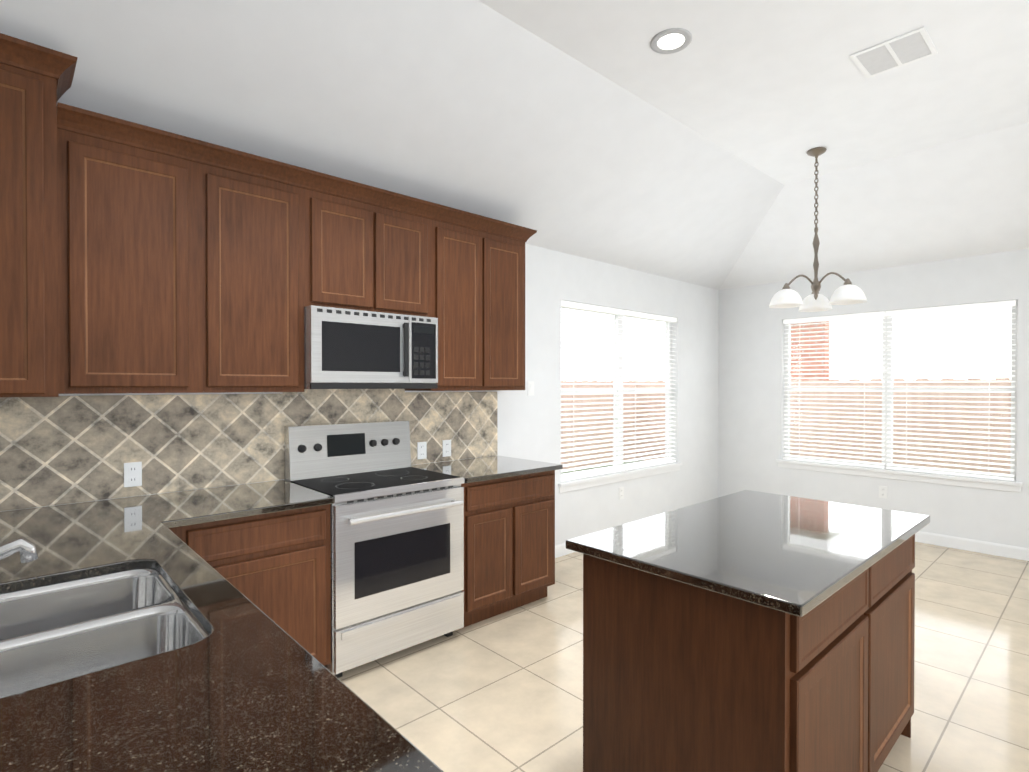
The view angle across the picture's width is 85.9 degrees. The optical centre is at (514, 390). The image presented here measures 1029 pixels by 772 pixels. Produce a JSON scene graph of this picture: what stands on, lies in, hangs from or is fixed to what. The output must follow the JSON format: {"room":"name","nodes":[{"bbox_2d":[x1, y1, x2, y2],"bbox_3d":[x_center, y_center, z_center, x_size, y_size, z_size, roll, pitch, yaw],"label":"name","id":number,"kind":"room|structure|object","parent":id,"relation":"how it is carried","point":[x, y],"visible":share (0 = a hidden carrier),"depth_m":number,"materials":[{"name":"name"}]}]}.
{"room":"kitchen","nodes":[
{"label":"kitchen","id":0,"kind":"room"},
{"bbox_2d":[0,244,718,544],"bbox_3d":[-0.920,0.129,3.568,9.200,2.570,0.140,0,1,-43],"label":"wall","id":1,"kind":"structure","parent":0,"point":[528,427],"depth_m":5.14,"materials":[{"name":"paint"}]},
{"bbox_2d":[0,33,77,396],"bbox_3d":[-2.185,-0.623,1.976,0.952,1.300,0.478,0,1,-43],"label":"upper cabinet","id":2,"kind":"object","parent":1,"relation":"attached to","point":[36,80],"visible":0.92,"depth_m":2.06,"materials":[{"name":"brown wood"}]},
{"bbox_2d":[57,102,204,393],"bbox_3d":[-1.729,-0.557,2.468,0.496,1.140,0.373,0,1,-43],"label":"upper cabinet","id":3,"kind":"object","parent":1,"relation":"attached to","point":[188,265],"depth_m":2.35,"materials":[{"name":"brown wood"}]},
{"bbox_2d":[0,389,496,510],"bbox_3d":[-1.406,0.249,3.019,3.460,0.508,0.010,0,1,-43],"label":"tile backsplash","id":4,"kind":"structure","parent":1,"relation":"attached to","point":[59,450],"depth_m":2.78,"materials":[{"name":"beige tile"}]},
{"bbox_2d":[124,462,141,486],"bbox_3d":[-1.816,0.402,2.631,0.070,0.115,0.008,0,1,-43],"label":"outlet","id":5,"kind":"object","parent":4,"relation":"attached to","point":[132,474],"visible":1,"depth_m":2.63,"materials":[{"name":"white plastic"}]},
{"bbox_2d":[417,442,426,458],"bbox_3d":[-0.623,0.407,3.728,0.070,0.115,0.008,0,1,-43],"label":"outlet","id":6,"kind":"object","parent":4,"relation":"attached to","point":[421,450],"visible":1,"depth_m":3.72,"materials":[{"name":"white plastic"}]},
{"bbox_2d":[443,440,450,456],"bbox_3d":[-0.472,0.406,3.866,0.070,0.115,0.008,0,1,-43],"label":"outlet","id":7,"kind":"object","parent":4,"relation":"attached to","point":[446,447],"visible":1,"depth_m":3.86,"materials":[{"name":"white plastic"}]},
{"bbox_2d":[205,142,312,392],"bbox_3d":[-1.363,-0.560,2.804,0.496,1.140,0.373,0,1,-43],"label":"upper cabinet","id":8,"kind":"object","parent":1,"relation":"attached to","point":[259,210],"depth_m":2.70,"materials":[{"name":"brown wood"}]},
{"bbox_2d":[313,171,380,311],"bbox_3d":[-1.036,-0.562,3.105,0.393,1.140,0.373,0,1,-43],"label":"upper cabinet","id":9,"kind":"object","parent":1,"relation":"attached to","point":[346,213],"depth_m":3.02,"materials":[{"name":"brown wood"}]},
{"bbox_2d":[304,305,437,388],"bbox_3d":[-0.872,-0.222,3.220,0.780,0.429,0.428,0,1,-43],"label":"microwave","id":10,"kind":"object","parent":9,"relation":"attached to","point":[351,349],"visible":0.96,"depth_m":3.04,"materials":[{"name":"silver metal"}]},
{"bbox_2d":[381,189,440,390],"bbox_3d":[-0.747,-0.565,3.371,0.393,1.140,0.373,0,1,-43],"label":"upper cabinet","id":11,"kind":"object","parent":1,"relation":"attached to","point":[410,226],"depth_m":3.30,"materials":[{"name":"brown wood"}]},
{"bbox_2d":[441,205,488,390],"bbox_3d":[-0.453,-0.567,3.640,0.403,1.140,0.373,0,1,-43],"label":"upper cabinet","id":12,"kind":"object","parent":1,"relation":"attached to","point":[464,235],"depth_m":3.57,"materials":[{"name":"brown wood"}]},
{"bbox_2d":[489,218,536,389],"bbox_3d":[-0.135,-0.569,3.933,0.463,1.140,0.373,0,1,-43],"label":"upper cabinet","id":13,"kind":"object","parent":1,"relation":"attached to","point":[507,241],"depth_m":3.82,"materials":[{"name":"brown wood"}]},
{"bbox_2d":[528,381,533,395],"bbox_3d":[0.133,-0.013,4.431,0.070,0.115,0.012,0,1,-43],"label":"light switch","id":14,"kind":"object","parent":1,"relation":"attached to","point":[530,388],"visible":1,"depth_m":4.43,"materials":[{"name":"white plastic"}]},
{"bbox_2d":[558,300,681,492],"bbox_3d":[1.041,0.046,5.335,1.920,1.635,0.160,0,1,-43],"label":"kitchen window","id":15,"kind":"structure","parent":1,"relation":"attached to","point":[617,390],"depth_m":5.32,"materials":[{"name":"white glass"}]},
{"bbox_2d":[619,487,623,499],"bbox_3d":[1.016,0.980,5.252,0.070,0.115,0.008,0,1,-43],"label":"outlet","id":16,"kind":"object","parent":1,"relation":"attached to","point":[621,492],"visible":1,"depth_m":5.25,"materials":[{"name":"white plastic"}]},
{"bbox_2d":[0,0,1028,289],"bbox_3d":[1.443,-1.500,1.022,8.974,0.730,6.894,0,1,-43],"label":"ceiling","id":17,"kind":"structure","parent":0,"point":[600,130],"depth_m":3.14,"materials":[{"name":"paint"}]},
{"bbox_2d":[650,28,691,53],"bbox_3d":[0.789,-1.756,2.786,0.204,0.008,0.204,0,1,-43],"label":"recessed light","id":18,"kind":"object","parent":17,"relation":"in","point":[671,40],"visible":1,"depth_m":2.78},
{"bbox_2d":[769,147,866,311],"bbox_3d":[2.272,-1.195,4.073,0.616,1.150,0.598,0,1,-43],"label":"chandelier","id":19,"kind":"object","parent":17,"relation":"hanging from","point":[846,293],"visible":1,"depth_m":4.07,"materials":[{"name":"white glass"}]},
{"bbox_2d":[850,26,937,78],"bbox_3d":[1.982,-1.756,2.891,0.310,0.008,0.320,0,1,-43],"label":"ceiling vent","id":20,"kind":"object","parent":17,"relation":"in","point":[915,45],"visible":1,"depth_m":2.88,"materials":[{"name":"white metal"}]},
{"bbox_2d":[555,543,575,557],"bbox_3d":[1.135,1.349,5.361,3.420,0.100,0.014,0,1,-43],"label":"baseboard","id":21,"kind":"structure","parent":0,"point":[560,550],"depth_m":4.67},
{"bbox_2d":[338,542,1028,771],"bbox_3d":[1.442,1.460,1.009,9.200,0.050,7.120,0,1,-43],"label":"floor","id":22,"kind":"structure","parent":0,"point":[502,692],"depth_m":2.70,"materials":[{"name":"tile"}]},
{"bbox_2d":[169,504,329,541],"bbox_3d":[-1.015,0.983,2.262,0.733,0.884,0.315,0,1,-43],"label":"base cabinet","id":23,"kind":"object","parent":22,"relation":"on","point":[282,518],"depth_m":2.40,"materials":[{"name":"brown wood"}]},
{"bbox_2d":[236,480,334,509],"bbox_3d":[-1.323,0.522,2.635,0.679,0.030,0.667,0,1,-43],"label":"countertop","id":24,"kind":"structure","parent":23,"relation":"on","point":[294,496],"depth_m":2.69,"materials":[{"name":"stone"}]},
{"bbox_2d":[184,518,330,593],"bbox_3d":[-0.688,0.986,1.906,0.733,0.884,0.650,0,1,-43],"label":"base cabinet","id":25,"kind":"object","parent":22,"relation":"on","point":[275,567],"depth_m":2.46,"materials":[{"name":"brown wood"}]},
{"bbox_2d":[284,420,464,677],"bbox_3d":[-0.769,0.810,3.116,0.775,1.215,0.709,0,1,-43],"label":"range","id":26,"kind":"object","parent":22,"relation":"on","point":[397,547],"visible":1,"depth_m":2.95,"materials":[{"name":"silver metal"}]},
{"bbox_2d":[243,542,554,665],"bbox_3d":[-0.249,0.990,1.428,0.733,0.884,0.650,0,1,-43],"label":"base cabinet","id":27,"kind":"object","parent":22,"relation":"on","point":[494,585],"depth_m":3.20,"materials":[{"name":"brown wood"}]},
{"bbox_2d":[0,485,443,771],"bbox_3d":[-1.147,0.533,1.120,1.110,0.466,3.138,0,1,-43],"label":"countertop","id":28,"kind":"structure","parent":27,"relation":"on","point":[137,634],"depth_m":1.09,"materials":[{"name":"stone"}]},
{"bbox_2d":[0,538,37,562],"bbox_3d":[-1.230,0.409,1.180,0.324,0.220,0.064,0,1,-43],"label":"tap","id":29,"kind":"object","parent":28,"relation":"on","point":[27,550],"depth_m":1.26,"materials":[{"name":"metal"}]},
{"bbox_2d":[0,569,208,697],"bbox_3d":[-1.052,0.657,1.277,0.550,0.215,0.800,0,1,-43],"label":"sink basin","id":30,"kind":"object","parent":28,"relation":"in","point":[56,630],"depth_m":1.39,"materials":[{"name":"metal"}]},
{"bbox_2d":[461,470,554,573],"bbox_3d":[-0.218,0.971,3.678,0.786,0.884,0.633,0,1,-43],"label":"base cabinet","id":31,"kind":"object","parent":22,"relation":"on","point":[513,517],"depth_m":3.46,"materials":[{"name":"brown wood"}]},
{"bbox_2d":[411,456,562,482],"bbox_3d":[-0.200,0.513,3.672,0.812,0.030,0.663,0,1,-43],"label":"countertop","id":32,"kind":"structure","parent":31,"relation":"on","point":[491,467],"depth_m":3.57,"materials":[{"name":"stone"}]},
{"bbox_2d":[583,554,874,771],"bbox_3d":[0.701,0.987,1.854,0.642,0.884,0.682,0,1,-43],"label":"base cabinet","id":33,"kind":"object","parent":22,"relation":"on","point":[678,676],"depth_m":1.62,"materials":[{"name":"brown wood"}]},
{"bbox_2d":[566,490,929,616],"bbox_3d":[0.933,0.527,2.072,1.360,0.030,0.765,0,1,-43],"label":"countertop","id":34,"kind":"structure","parent":33,"relation":"on","point":[797,556],"depth_m":1.84,"materials":[{"name":"stone"}]},
{"bbox_2d":[875,534,914,771],"bbox_3d":[1.174,0.983,2.288,0.642,0.884,0.682,0,1,-43],"label":"base cabinet","id":35,"kind":"object","parent":22,"relation":"on","point":[894,577],"depth_m":2.04,"materials":[{"name":"brown wood"}]},
{"bbox_2d":[718,249,1028,547],"bbox_3d":[4.825,0.125,4.011,0.140,2.570,6.980,0,1,-43],"label":"wall","id":36,"kind":"structure","parent":0,"point":[751,387],"depth_m":5.43,"materials":[{"name":"paint"}]},
{"bbox_2d":[879,486,886,498],"bbox_3d":[3.539,0.979,5.308,0.008,0.115,0.070,0,1,-43],"label":"outlet","id":37,"kind":"object","parent":36,"relation":"attached to","point":[882,491],"visible":1,"depth_m":5.30,"materials":[{"name":"white plastic"}]},
{"bbox_2d":[776,300,1022,492],"bbox_3d":[3.575,0.042,5.334,0.160,1.605,1.980,0,1,-43],"label":"dining room window","id":38,"kind":"structure","parent":36,"relation":"in","point":[887,389],"depth_m":5.22,"materials":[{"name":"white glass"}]},
{"bbox_2d":[915,531,1028,560],"bbox_3d":[4.721,1.360,4.021,0.014,0.100,6.840,0,1,-43],"label":"baseboard","id":39,"kind":"structure","parent":36,"relation":"attached to","point":[1009,551],"depth_m":4.81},
{"label":"outside","id":40,"kind":"structure","parent":0,"visible":0},
{"bbox_2d":[561,460,643,473],"bbox_3d":[1.621,1.490,5.248,26.920,0.060,24.840,0,1,-43],"label":"ground","id":41,"kind":"structure","parent":40,"point":[599,467],"depth_m":10.14,"materials":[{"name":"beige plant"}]},
{"bbox_2d":[561,378,1010,473],"bbox_3d":[1.405,0.687,1.973,14.180,1.600,12.318,0,1,-43],"label":"fence","id":42,"kind":"object","parent":41,"relation":"on","point":[849,419],"depth_m":8.26,"materials":[{"name":"brown wood"}]},
{"bbox_2d":[790,321,829,380],"bbox_3d":[5.244,-1.371,11.310,2.350,5.560,2.900,0,1,-43],"label":"brick","id":43,"kind":"object","parent":41,"relation":"on","point":[809,326],"depth_m":10.08,"materials":[{"name":"red brick"}]}
]}

